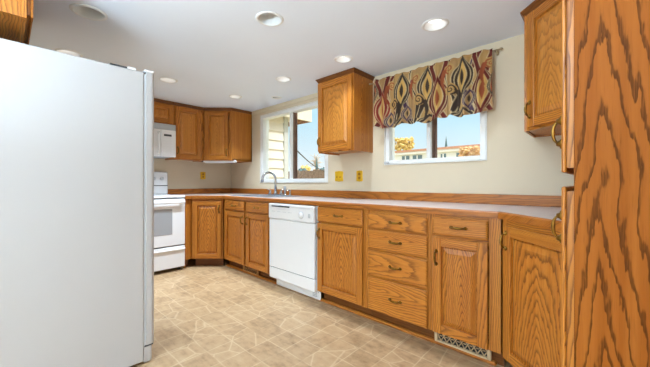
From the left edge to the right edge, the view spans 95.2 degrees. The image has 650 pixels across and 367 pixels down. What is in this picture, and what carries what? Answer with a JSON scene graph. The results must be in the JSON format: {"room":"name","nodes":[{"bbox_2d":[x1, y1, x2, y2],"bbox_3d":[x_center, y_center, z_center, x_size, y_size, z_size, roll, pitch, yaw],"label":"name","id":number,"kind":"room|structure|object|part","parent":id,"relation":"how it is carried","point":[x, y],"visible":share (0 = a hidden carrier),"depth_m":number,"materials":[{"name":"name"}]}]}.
{"room":"kitchen","nodes":[
{"label":"kitchen","id":0,"kind":"room"},
{"bbox_2d":[154,158,230,188],"bbox_3d":[-3.628,0.005,2.716,0.120,2.140,6.000,0,0,43],"label":"wall","id":1,"kind":"structure","parent":0,"point":[182,174],"depth_m":4.42,"materials":[{"name":"beige paint"}]},
{"bbox_2d":[154,98,174,124],"bbox_3d":[-2.356,-0.909,3.736,0.352,0.305,0.757,0,0,43],"label":"upper cabinet","id":2,"kind":"object","parent":1,"relation":"attached to","point":[163,109],"visible":0.2,"depth_m":3.80,"materials":[{"name":"brown wood"}]},
{"bbox_3d":[-2.107,-0.891,3.761,0.017,0.129,0.247,0,0,43],"label":"raised panel","id":3,"kind":"part","parent":2,"relation":"part of","materials":[{"name":"brown wood"}]},
{"bbox_3d":[-2.236,-1.044,3.625,0.022,0.036,0.757,0,0,43],"label":"crown moulding","id":4,"kind":"part","parent":2,"relation":"part of","materials":[{"name":"brown wood"}]},
{"bbox_2d":[154,122,175,158],"bbox_3d":[-2.322,-0.542,3.704,0.443,0.418,0.754,0,0,43],"label":"microwave","id":5,"kind":"object","parent":2,"relation":"attached to","point":[164,134],"visible":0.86,"depth_m":3.77,"materials":[{"name":"grey plastic"}]},
{"bbox_3d":[-2.264,-0.504,3.526,0.026,0.343,0.572,0,0,43],"label":"door","id":6,"kind":"part","parent":5,"relation":"part of","materials":[{"name":"white plastic"}]},
{"bbox_3d":[-2.065,-0.505,3.695,0.055,0.293,0.026,0,0,43],"label":"handle","id":7,"kind":"part","parent":5,"relation":"part of","materials":[{"name":"white plastic"}]},
{"bbox_3d":[-2.006,-0.504,3.804,0.024,0.343,0.178,0,0,43],"label":"control panel","id":8,"kind":"part","parent":5,"relation":"part of","materials":[{"name":"white plastic"}]},
{"bbox_2d":[165,102,203,161],"bbox_3d":[-1.950,-0.690,4.147,0.386,0.745,0.395,0,0,43],"label":"upper cabinet","id":9,"kind":"object","parent":1,"relation":"attached to","point":[188,119],"visible":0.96,"depth_m":4.04,"materials":[{"name":"brown wood"}]},
{"bbox_3d":[-1.854,-0.671,4.035,0.022,0.681,0.338,0,0,43],"label":"door","id":10,"kind":"part","parent":9,"relation":"part of","materials":[{"name":"brown wood"}]},
{"bbox_3d":[-1.853,-0.671,4.035,0.017,0.569,0.226,0,0,43],"label":"raised panel","id":11,"kind":"part","parent":9,"relation":"part of","materials":[{"name":"brown wood"}]},
{"bbox_3d":[-1.843,-1.044,4.048,0.022,0.036,0.395,0,0,43],"label":"crown moulding","id":12,"kind":"part","parent":9,"relation":"part of","materials":[{"name":"brown wood"}]},
{"bbox_2d":[167,188,229,193],"bbox_3d":[-1.876,0.123,4.496,0.019,0.076,0.962,0,0,43],"label":"backsplash","id":13,"kind":"structure","parent":1,"relation":"attached to","point":[211,190],"depth_m":4.46,"materials":[{"name":"brown wood"}]},
{"bbox_2d":[200,172,205,178],"bbox_3d":[-1.858,-0.113,4.525,0.010,0.120,0.082,0,0,43],"label":"outlet plate","id":14,"kind":"object","parent":1,"relation":"attached to","point":[202,174],"visible":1,"depth_m":4.52,"materials":[{"name":"gold metal"}]},
{"bbox_2d":[29,0,534,111],"bbox_3d":[-1.856,-1.065,1.069,4.960,0.001,6.240,0,0,43],"label":"ceiling","id":15,"kind":"structure","parent":0,"point":[215,50],"depth_m":2.16,"materials":[{"name":"paint"}]},
{"bbox_2d":[55,48,82,56],"bbox_3d":[-2.097,-1.085,2.434,0.176,0.051,0.176,0,0,43],"label":"recessed light","id":16,"kind":"object","parent":15,"relation":"in","point":[62,50],"visible":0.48,"depth_m":2.46,"materials":[{"name":"white ceramic"}]},
{"bbox_2d":[69,3,107,20],"bbox_3d":[-1.472,-1.129,1.853,0.192,0.141,0.192,0,0,43],"label":"recessed light","id":17,"kind":"object","parent":15,"relation":"in","point":[89,12],"visible":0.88,"depth_m":1.89,"materials":[{"name":"white ceramic"}]},
{"bbox_2d":[159,77,177,82],"bbox_3d":[-1.618,-1.085,3.071,0.176,0.051,0.176,0,0,43],"label":"recessed light","id":18,"kind":"object","parent":15,"relation":"in","point":[164,79],"visible":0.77,"depth_m":3.11,"materials":[{"name":"white ceramic"}]},
{"bbox_2d":[229,95,241,98],"bbox_3d":[-1.101,-1.085,3.657,0.160,0.051,0.160,0,0,43],"label":"recessed light","id":19,"kind":"object","parent":15,"relation":"in","point":[230,96],"visible":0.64,"depth_m":3.69,"materials":[{"name":"white ceramic"}]},
{"bbox_2d":[256,11,283,26],"bbox_3d":[-0.359,-1.129,1.928,0.180,0.141,0.180,0,0,43],"label":"recessed light","id":20,"kind":"object","parent":15,"relation":"in","point":[267,18],"visible":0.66,"depth_m":1.98,"materials":[{"name":"white ceramic"}]},
{"bbox_2d":[276,76,290,81],"bbox_3d":[-0.426,-1.085,3.045,0.160,0.051,0.160,0,0,43],"label":"recessed light","id":21,"kind":"object","parent":15,"relation":"in","point":[281,78],"visible":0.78,"depth_m":3.08,"materials":[{"name":"white ceramic"}]},
{"bbox_2d":[334,55,352,62],"bbox_3d":[0.158,-1.085,2.550,0.160,0.051,0.160,0,0,43],"label":"recessed light","id":22,"kind":"object","parent":15,"relation":"in","point":[341,58],"visible":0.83,"depth_m":2.59,"materials":[{"name":"white ceramic"}]},
{"bbox_2d":[421,17,448,31],"bbox_3d":[0.739,-1.085,1.996,0.176,0.051,0.176,0,0,43],"label":"recessed light","id":23,"kind":"object","parent":15,"relation":"in","point":[434,24],"visible":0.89,"depth_m":2.03,"materials":[{"name":"white ceramic"}]},
{"bbox_2d":[132,259,512,366],"bbox_3d":[-1.856,1.115,1.069,4.960,0.080,6.240,0,0,43],"label":"floor","id":24,"kind":"structure","parent":0,"point":[205,315],"depth_m":2.15,"materials":[{"name":"tile"}]},
{"bbox_2d":[0,38,153,366],"bbox_3d":[-1.544,0.201,1.771,0.720,1.748,0.847,0,0,43],"label":"refrigerator","id":25,"kind":"object","parent":24,"relation":"on","point":[77,133],"visible":1,"depth_m":1.52,"materials":[{"name":"white metal"}]},
{"bbox_3d":[-1.194,0.150,1.919,0.407,1.626,0.046,0,0,43],"label":"door","id":26,"kind":"part","parent":25,"relation":"part of","materials":[{"name":"white metal"}]},
{"bbox_2d":[154,172,184,271],"bbox_3d":[-2.219,0.462,3.625,0.697,1.226,0.756,0,0,43],"label":"stove","id":27,"kind":"object","parent":24,"relation":"on","point":[169,209],"visible":0.38,"depth_m":3.58,"materials":[{"name":"white metal"}]},
{"bbox_3d":[-2.006,0.900,3.427,0.050,0.259,0.752,0,0,43],"label":"storage drawer","id":28,"kind":"part","parent":27,"relation":"part of","materials":[{"name":"white metal"}]},
{"bbox_3d":[-2.009,0.475,3.430,0.040,0.564,0.752,0,0,43],"label":"oven door","id":29,"kind":"part","parent":27,"relation":"part of","materials":[{"name":"white metal"}]},
{"bbox_3d":[-1.977,0.231,3.405,0.042,0.036,0.724,0,0,43],"label":"oven handle","id":30,"kind":"part","parent":27,"relation":"part of","materials":[{"name":"white metal"}]},
{"bbox_2d":[154,194,184,197],"bbox_3d":[-2.231,0.166,3.636,0.655,0.027,0.756,0,0,43],"label":"cooktop","id":31,"kind":"object","parent":27,"relation":"in","point":[155,195],"depth_m":3.64,"materials":[{"name":"white metal"}]},
{"bbox_2d":[181,199,190,267],"bbox_3d":[-1.959,0.639,3.969,0.600,0.870,0.076,0,0,43],"label":"base cabinet","id":32,"kind":"object","parent":24,"relation":"on","point":[187,244],"visible":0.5,"depth_m":3.77,"materials":[{"name":"brown wood"}]},
{"bbox_3d":[-1.746,0.587,3.771,0.019,0.766,0.076,0,0,43],"label":"frame","id":33,"kind":"part","parent":32,"relation":"part of","materials":[{"name":"brown wood"}]},
{"bbox_2d":[191,199,223,265],"bbox_3d":[-1.517,0.639,4.230,0.906,0.870,0.902,0,0,43],"label":"base cabinet","id":34,"kind":"object","parent":24,"relation":"on","point":[207,215],"visible":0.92,"depth_m":3.78,"materials":[{"name":"brown wood"}]},
{"bbox_3d":[-1.503,0.596,3.789,0.245,0.614,0.017,0,0,-2],"label":"raised panel","id":35,"kind":"part","parent":34,"relation":"part of","materials":[{"name":"brown wood"}]},
{"bbox_2d":[224,199,276,280],"bbox_3d":[-0.747,0.639,3.677,0.981,0.870,0.666,0,0,43],"label":"base cabinet","id":36,"kind":"object","parent":24,"relation":"on","point":[246,223],"visible":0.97,"depth_m":3.40,"materials":[{"name":"brown wood"}]},
{"bbox_3d":[-1.099,0.652,3.611,0.333,0.498,0.017,0,0,43],"label":"raised panel","id":37,"kind":"part","parent":36,"relation":"part of","materials":[{"name":"brown wood"}]},
{"bbox_3d":[-1.099,0.275,3.612,0.445,0.111,0.022,0,0,43],"label":"drawer","id":38,"kind":"part","parent":36,"relation":"part of","materials":[{"name":"brown wood"}]},
{"bbox_3d":[-1.099,0.652,3.612,0.445,0.610,0.022,0,0,43],"label":"door","id":39,"kind":"part","parent":36,"relation":"part of","materials":[{"name":"brown wood"}]},
{"bbox_2d":[243,265,258,275],"bbox_3d":[-0.870,1.014,3.482,0.310,0.075,0.024,0,0,43],"label":"register","id":40,"kind":"object","parent":36,"relation":"attached to","point":[245,268],"visible":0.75,"depth_m":3.48,"materials":[{"name":"brown metal"}]},
{"bbox_3d":[-0.750,0.652,3.287,0.312,0.498,0.017,0,0,43],"label":"raised panel","id":41,"kind":"part","parent":36,"relation":"part of","materials":[{"name":"brown wood"}]},
{"bbox_3d":[-0.750,0.275,3.287,0.424,0.111,0.022,0,0,43],"label":"drawer","id":42,"kind":"part","parent":36,"relation":"part of","materials":[{"name":"brown wood"}]},
{"bbox_3d":[-0.750,0.652,3.287,0.424,0.610,0.022,0,0,43],"label":"door","id":43,"kind":"part","parent":36,"relation":"part of","materials":[{"name":"brown wood"}]},
{"bbox_2d":[167,188,560,229],"bbox_3d":[-0.149,0.143,2.905,4.714,0.116,0.981,0,0,43],"label":"countertop","id":44,"kind":"structure","parent":36,"relation":"on","point":[536,210],"depth_m":2.33,"materials":[{"name":"laminate"}]},
{"bbox_2d":[231,194,296,197],"bbox_3d":[-0.742,0.242,3.707,0.814,0.176,0.494,0,0,43],"label":"sink","id":45,"kind":"object","parent":44,"relation":"in","point":[249,195],"visible":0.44,"depth_m":3.72,"materials":[{"name":"metal"}]},
{"bbox_3d":[-0.905,0.242,3.820,0.352,0.176,0.379,0,0,43],"label":"bowl","id":46,"kind":"part","parent":45,"relation":"part of","materials":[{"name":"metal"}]},
{"bbox_3d":[-0.618,0.242,3.553,0.352,0.176,0.379,0,0,43],"label":"bowl","id":47,"kind":"part","parent":45,"relation":"part of","materials":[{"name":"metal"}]},
{"bbox_2d":[261,171,282,194],"bbox_3d":[-0.673,0.002,3.869,0.284,0.304,0.251,0,0,-4],"label":"faucet","id":48,"kind":"object","parent":44,"relation":"on","point":[268,172],"visible":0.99,"depth_m":3.86,"materials":[{"name":"silver metal"}]},
{"bbox_3d":[-0.717,-0.004,3.820,0.233,0.292,0.048,0,0,-39],"label":"spout","id":49,"kind":"part","parent":48,"relation":"part of","materials":[{"name":"silver metal"}]},
{"bbox_2d":[269,203,320,299],"bbox_3d":[-0.139,0.638,3.084,0.679,0.858,0.626,0,0,43],"label":"dishwasher","id":50,"kind":"object","parent":24,"relation":"on","point":[293,227],"visible":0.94,"depth_m":2.83,"materials":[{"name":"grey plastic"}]},
{"bbox_3d":[-0.331,0.285,2.885,0.669,0.153,0.040,0,0,43],"label":"control panel","id":51,"kind":"part","parent":50,"relation":"part of","materials":[{"name":"white plastic"}]},
{"bbox_3d":[-0.328,0.615,2.889,0.669,0.496,0.030,0,0,43],"label":"door","id":52,"kind":"part","parent":50,"relation":"part of","materials":[{"name":"white metal"}]},
{"bbox_3d":[-0.327,0.923,2.889,0.669,0.108,0.028,0,0,43],"label":"access panel","id":53,"kind":"part","parent":50,"relation":"part of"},
{"bbox_3d":[-0.285,1.004,2.903,0.642,0.126,0.050,0,0,43],"label":"kick panel","id":54,"kind":"part","parent":50,"relation":"part of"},
{"bbox_2d":[316,206,371,315],"bbox_3d":[0.319,0.639,2.686,0.519,0.870,0.666,0,0,43],"label":"base cabinet","id":55,"kind":"object","parent":24,"relation":"on","point":[341,233],"visible":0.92,"depth_m":2.44,"materials":[{"name":"brown wood"}]},
{"bbox_3d":[0.116,0.655,2.482,0.376,0.492,0.017,0,0,43],"label":"raised panel","id":56,"kind":"part","parent":55,"relation":"part of","materials":[{"name":"brown wood"}]},
{"bbox_3d":[0.116,0.655,2.483,0.488,0.604,0.022,0,0,43],"label":"door","id":57,"kind":"part","parent":55,"relation":"part of","materials":[{"name":"brown wood"}]},
{"bbox_3d":[0.116,0.275,2.483,0.488,0.124,0.022,0,0,43],"label":"drawer","id":58,"kind":"part","parent":55,"relation":"part of","materials":[{"name":"brown wood"}]},
{"bbox_2d":[227,264,497,365],"bbox_3d":[-0.127,1.064,2.800,3.105,0.022,0.039,0,0,43],"label":"baseboard","id":59,"kind":"structure","parent":24,"relation":"on","point":[416,334],"depth_m":2.21,"materials":[{"name":"brown wood"}]},
{"bbox_2d":[367,209,433,337],"bbox_3d":[0.697,0.639,2.335,0.510,0.870,0.666,0,0,43],"label":"base cabinet","id":60,"kind":"object","parent":24,"relation":"on","point":[398,243],"visible":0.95,"depth_m":2.09,"materials":[{"name":"brown wood"}]},
{"bbox_3d":[0.486,0.839,2.100,0.112,0.024,0.035,0,0,43],"label":"handle","id":61,"kind":"part","parent":60,"relation":"part of","materials":[{"name":"gold metal"}]},
{"bbox_3d":[0.486,0.605,2.100,0.112,0.024,0.035,0,0,43],"label":"handle","id":62,"kind":"part","parent":60,"relation":"part of","materials":[{"name":"gold metal"}]},
{"bbox_3d":[0.505,0.839,2.121,0.466,0.249,0.022,0,0,43],"label":"drawer","id":63,"kind":"part","parent":60,"relation":"part of","materials":[{"name":"brown wood"}]},
{"bbox_3d":[0.505,0.605,2.121,0.466,0.185,0.022,0,0,43],"label":"drawer","id":64,"kind":"part","parent":60,"relation":"part of","materials":[{"name":"brown wood"}]},
{"bbox_3d":[0.505,0.424,2.121,0.466,0.143,0.022,0,0,43],"label":"drawer","id":65,"kind":"part","parent":60,"relation":"part of","materials":[{"name":"brown wood"}]},
{"bbox_3d":[0.505,0.283,2.121,0.466,0.108,0.022,0,0,43],"label":"drawer","id":66,"kind":"part","parent":60,"relation":"part of","materials":[{"name":"brown wood"}]},
{"bbox_2d":[431,214,504,365],"bbox_3d":[1.035,0.639,2.021,0.407,0.870,0.666,0,0,43],"label":"base cabinet","id":67,"kind":"object","parent":24,"relation":"on","point":[467,252],"visible":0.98,"depth_m":1.78,"materials":[{"name":"brown wood"}]},
{"bbox_3d":[0.702,0.479,1.899,0.024,0.112,0.035,0,0,43],"label":"handle","id":68,"kind":"part","parent":67,"relation":"part of","materials":[{"name":"gold metal"}]},
{"bbox_3d":[0.803,0.276,1.805,0.112,0.024,0.035,0,0,43],"label":"handle","id":69,"kind":"part","parent":67,"relation":"part of","materials":[{"name":"gold metal"}]},
{"bbox_3d":[0.823,0.656,1.825,0.212,0.502,0.017,0,0,43],"label":"raised panel","id":70,"kind":"part","parent":67,"relation":"part of","materials":[{"name":"brown wood"}]},
{"bbox_3d":[0.823,0.276,1.826,0.324,0.114,0.022,0,0,43],"label":"drawer","id":71,"kind":"part","parent":67,"relation":"part of","materials":[{"name":"brown wood"}]},
{"bbox_3d":[0.823,0.656,1.826,0.324,0.614,0.022,0,0,43],"label":"door","id":72,"kind":"part","parent":67,"relation":"part of","materials":[{"name":"brown wood"}]},
{"bbox_2d":[434,332,491,360],"bbox_3d":[0.861,1.012,1.874,0.340,0.080,0.024,0,0,43],"label":"register","id":73,"kind":"object","parent":67,"relation":"attached to","point":[474,350],"visible":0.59,"depth_m":1.86,"materials":[{"name":"beige metal"}]},
{"bbox_2d":[499,220,560,366],"bbox_3d":[1.329,0.639,1.534,0.681,0.870,0.976,0,0,43],"label":"base cabinet","id":74,"kind":"object","parent":24,"relation":"on","point":[531,253],"visible":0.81,"depth_m":1.42,"materials":[{"name":"brown wood"}]},
{"bbox_3d":[0.960,0.313,1.605,0.035,0.112,0.024,0,0,-2],"label":"handle","id":75,"kind":"part","parent":74,"relation":"part of","materials":[{"name":"gold metal"}]},
{"bbox_3d":[1.017,0.587,1.422,0.019,0.766,0.491,0,0,-2],"label":"frame","id":76,"kind":"part","parent":74,"relation":"part of","materials":[{"name":"brown wood"}]},
{"bbox_2d":[551,0,649,366],"bbox_3d":[0.908,0.006,0.849,0.367,2.136,0.599,0,0,43],"label":"pantry cabinet","id":77,"kind":"object","parent":24,"relation":"on","point":[604,120],"visible":1,"depth_m":0.68,"materials":[{"name":"brown wood"}]},
{"bbox_3d":[0.599,0.113,0.768,0.024,0.090,0.024,0,0,43],"label":"handle","id":78,"kind":"part","parent":77,"relation":"part of","materials":[{"name":"gold metal"}]},
{"bbox_3d":[0.599,-0.130,0.768,0.024,0.090,0.024,0,0,43],"label":"handle","id":79,"kind":"part","parent":77,"relation":"part of","materials":[{"name":"gold metal"}]},
{"bbox_3d":[0.796,0.484,0.946,0.024,0.950,0.583,0,0,43],"label":"door","id":80,"kind":"part","parent":77,"relation":"part of","materials":[{"name":"brown wood"}]},
{"bbox_3d":[0.796,-0.516,0.946,0.024,0.981,0.583,0,0,43],"label":"door","id":81,"kind":"part","parent":77,"relation":"part of","materials":[{"name":"brown wood"}]},
{"bbox_2d":[231,34,573,195],"bbox_3d":[0.227,0.005,3.311,4.960,2.140,0.120,0,0,43],"label":"wall","id":82,"kind":"structure","parent":0,"point":[517,163],"depth_m":2.28,"materials":[{"name":"beige paint"}]},
{"bbox_2d":[195,108,251,163],"bbox_3d":[-1.523,-0.690,4.426,0.631,0.745,0.623,0,0,43],"label":"upper cabinet","id":83,"kind":"object","parent":82,"relation":"attached to","point":[227,131],"visible":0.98,"depth_m":4.21,"materials":[{"name":"brown wood"}]},
{"bbox_3d":[-1.529,-0.671,4.196,0.328,0.681,0.022,0,0,-2],"label":"door","id":84,"kind":"part","parent":83,"relation":"part of","materials":[{"name":"brown wood"}]},
{"bbox_3d":[-1.529,-0.671,4.195,0.216,0.569,0.017,0,0,-2],"label":"raised panel","id":85,"kind":"part","parent":83,"relation":"part of","materials":[{"name":"brown wood"}]},
{"bbox_3d":[-1.517,-0.690,4.218,0.389,0.745,0.019,0,0,-2],"label":"frame","id":86,"kind":"part","parent":83,"relation":"part of","materials":[{"name":"brown wood"}]},
{"bbox_2d":[201,160,236,162],"bbox_3d":[-1.519,-0.307,4.266,0.497,0.040,0.070,0,0,-2],"label":"light","id":87,"kind":"object","parent":83,"relation":"attached to","point":[234,161],"visible":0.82,"depth_m":4.24,"materials":[{"name":"white plastic"}]},
{"bbox_2d":[205,162,234,162],"bbox_3d":[-1.503,-0.290,4.266,0.425,0.006,0.056,0,0,-2],"label":"diffuser","id":88,"kind":"object","parent":87,"relation":"attached to","point":[205,162],"depth_m":4.24,"materials":[{"name":"white plastic"}]},
{"bbox_3d":[-1.374,-1.044,4.254,0.686,0.036,0.161,0,0,-22],"label":"crown moulding","id":89,"kind":"part","parent":83,"relation":"part of","materials":[{"name":"brown wood"}]},
{"bbox_2d":[252,93,317,114],"bbox_3d":[-0.469,-1.038,3.860,1.684,0.051,0.022,0,0,43],"label":"trim","id":90,"kind":"structure","parent":82,"relation":"attached to","point":[312,96],"depth_m":3.88,"materials":[{"name":"beige paint"}]},
{"bbox_2d":[260,101,327,182],"bbox_3d":[-0.417,-0.490,3.896,1.332,0.972,0.120,0,0,43],"label":"window","id":91,"kind":"structure","parent":82,"relation":"in","point":[293,112],"depth_m":3.92,"materials":[{"name":"white plastic"}]},
{"bbox_2d":[335,171,342,181],"bbox_3d":[0.151,-0.075,3.287,0.120,0.120,0.017,0,0,43],"label":"switch plate","id":92,"kind":"object","parent":82,"relation":"attached to","point":[338,174],"visible":1,"depth_m":3.29,"materials":[{"name":"gold metal"}]},
{"bbox_2d":[316,67,374,155],"bbox_3d":[0.189,-0.683,3.005,0.499,0.757,0.376,0,0,43],"label":"upper cabinet","id":93,"kind":"object","parent":82,"relation":"attached to","point":[345,98],"visible":1,"depth_m":2.88,"materials":[{"name":"brown wood"}]},
{"bbox_3d":[0.091,-0.665,2.901,0.323,0.581,0.017,0,0,43],"label":"raised panel","id":94,"kind":"part","parent":93,"relation":"part of","materials":[{"name":"brown wood"}]},
{"bbox_3d":[0.092,-0.665,2.901,0.435,0.693,0.022,0,0,43],"label":"door","id":95,"kind":"part","parent":93,"relation":"part of","materials":[{"name":"brown wood"}]},
{"bbox_3d":[0.107,-0.683,2.917,0.454,0.757,0.019,0,0,43],"label":"frame","id":96,"kind":"part","parent":93,"relation":"part of","materials":[{"name":"brown wood"}]},
{"bbox_3d":[0.201,-1.044,3.018,0.499,0.036,0.339,0,0,43],"label":"crown moulding","id":97,"kind":"part","parent":93,"relation":"part of","materials":[{"name":"brown wood"}]},
{"bbox_2d":[356,170,362,181],"bbox_3d":[0.359,-0.073,3.099,0.082,0.120,0.010,0,0,43],"label":"outlet plate","id":98,"kind":"object","parent":82,"relation":"attached to","point":[359,174],"visible":1,"depth_m":3.09,"materials":[{"name":"gold metal"}]},
{"bbox_2d":[230,188,560,206],"bbox_3d":[0.178,0.123,3.257,4.714,0.076,0.019,0,0,43],"label":"backsplash","id":99,"kind":"structure","parent":82,"relation":"attached to","point":[499,199],"depth_m":2.54,"materials":[{"name":"brown wood"}]},
{"bbox_2d":[384,111,486,164],"bbox_3d":[0.948,-0.542,2.628,0.907,0.737,0.120,0,0,43],"label":"window","id":100,"kind":"structure","parent":82,"relation":"in","point":[389,133],"depth_m":2.62,"materials":[{"name":"white plastic"}]},
{"bbox_2d":[369,47,502,84],"bbox_3d":[0.880,-0.977,2.570,1.169,0.040,0.074,0,0,43],"label":"curtain rod","id":101,"kind":"object","parent":82,"relation":"attached to","point":[500,48],"visible":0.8,"depth_m":2.20,"materials":[{"name":"brown metal"}]},
{"bbox_2d":[373,49,492,127],"bbox_3d":[0.842,-0.750,2.513,1.023,0.490,0.062,0,0,43],"label":"valance","id":102,"kind":"object","parent":101,"relation":"hanging from","point":[458,87],"visible":1,"depth_m":2.43,"materials":[{"name":"fabric"}]},
{"bbox_2d":[520,0,560,137],"bbox_3d":[1.455,-0.690,1.639,0.639,0.745,0.652,0,0,43],"label":"upper cabinet","id":103,"kind":"object","parent":82,"relation":"attached to","point":[541,18],"visible":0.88,"depth_m":1.68,"materials":[{"name":"brown wood"}]},
{"bbox_3d":[1.199,-0.435,1.765,0.035,0.112,0.024,0,0,-2],"label":"handle","id":104,"kind":"part","parent":103,"relation":"part of","materials":[{"name":"gold metal"}]},
{"bbox_3d":[1.277,-1.044,1.767,0.167,0.036,0.724,0,0,17],"label":"crown moulding","id":105,"kind":"part","parent":103,"relation":"part of","materials":[{"name":"brown wood"}]},
{"bbox_3d":[1.255,-0.690,1.623,0.019,0.745,0.430,0,0,-2],"label":"frame","id":106,"kind":"part","parent":103,"relation":"part of","materials":[{"name":"brown wood"}]},
{"bbox_3d":[1.232,-0.671,1.616,0.017,0.569,0.238,0,0,-2],"label":"raised panel","id":107,"kind":"part","parent":103,"relation":"part of","materials":[{"name":"brown wood"}]},
{"bbox_3d":[-2.544,0.005,1.900,2.580,2.140,0.120,0,0,43],"label":"wall partition","id":108,"kind":"structure","parent":0,"visible":0},
{"bbox_2d":[0,0,33,44],"bbox_3d":[-1.820,-0.917,1.570,0.860,0.289,0.362,0,0,43],"label":"upper cabinet","id":109,"kind":"object","parent":108,"relation":"attached to","point":[16,16],"visible":0.77,"depth_m":1.43,"materials":[{"name":"brown wood"}]},
{"bbox_3d":[-1.720,-0.917,1.678,0.859,0.289,0.019,0,0,43],"label":"frame","id":110,"kind":"part","parent":109,"relation":"part of","materials":[{"name":"brown wood"}]},
{"bbox_3d":[-1.550,-0.899,1.550,0.412,0.225,0.022,0,0,43],"label":"door","id":111,"kind":"part","parent":109,"relation":"part of","materials":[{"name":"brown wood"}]},
{"label":"outside","id":112,"kind":"structure","parent":0,"visible":0},
{"bbox_3d":[11.598,1.500,33.704,100.000,0.150,59.870,0,0,43],"label":"ground","id":113,"kind":"structure","parent":112,"visible":0},
{"bbox_2d":[269,116,287,178],"bbox_3d":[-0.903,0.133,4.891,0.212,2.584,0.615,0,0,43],"label":"house wing","id":114,"kind":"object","parent":113,"relation":"on","point":[278,127],"visible":0.11,"depth_m":4.92,"materials":[{"name":"beige paint"}]},
{"bbox_2d":[284,110,311,126],"bbox_3d":[-0.800,-1.161,5.134,0.732,0.248,0.892,0,0,43],"label":"roof eave","id":115,"kind":"object","parent":114,"relation":"attached to","point":[305,116],"visible":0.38,"depth_m":5.11,"materials":[{"name":"paint"}]},
{"bbox_2d":[288,169,324,178],"bbox_3d":[-1.910,0.446,12.924,6.501,1.958,0.126,0,0,43],"label":"fence","id":116,"kind":"object","parent":113,"relation":"on","point":[304,174],"visible":0.11,"depth_m":11.60,"materials":[{"name":"brown wood"}]},
{"bbox_2d":[301,165,314,170],"bbox_3d":[-1.740,-0.077,26.214,2.804,3.004,2.480,0,0,21],"label":"shrub","id":117,"kind":"object","parent":113,"relation":"on","point":[306,167],"visible":0.05,"depth_m":24.97,"materials":[{"name":"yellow plant"}]},
{"bbox_2d":[309,153,323,167],"bbox_3d":[-0.512,-0.134,16.878,0.774,3.118,0.807,0,0,43],"label":"bare tree","id":118,"kind":"object","parent":113,"relation":"on","point":[314,153],"visible":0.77,"depth_m":16.81,"materials":[{"name":"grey plant"}]},
{"bbox_2d":[395,136,414,150],"bbox_3d":[7.738,-1.522,29.029,2.097,5.902,2.034,0,0,43],"label":"leafy tree","id":119,"kind":"object","parent":113,"relation":"on","point":[402,143],"visible":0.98,"depth_m":28.54,"materials":[{"name":"yellow plant"}]},
{"bbox_2d":[395,144,479,159],"bbox_3d":[10.182,-0.275,17.417,16.700,3.400,6.660,0,0,43],"label":"building","id":120,"kind":"structure","parent":113,"relation":"on","point":[452,151],"depth_m":17.11,"materials":[{"name":"white paint"}]},
{"bbox_2d":[458,145,479,156],"bbox_3d":[6.848,-0.160,14.113,1.052,3.178,1.109,0,0,43],"label":"leafy tree","id":121,"kind":"object","parent":113,"relation":"on","point":[463,151],"visible":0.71,"depth_m":13.86,"materials":[{"name":"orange plant"}]},
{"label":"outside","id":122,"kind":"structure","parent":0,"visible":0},
{"bbox_2d":[298,151,323,170],"bbox_3d":[-0.263,-0.537,8.040,0.024,0.277,5.964,0,0,6],"label":"overhead cable","id":123,"kind":"object","parent":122,"point":[298,151],"visible":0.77,"depth_m":6.81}
]}

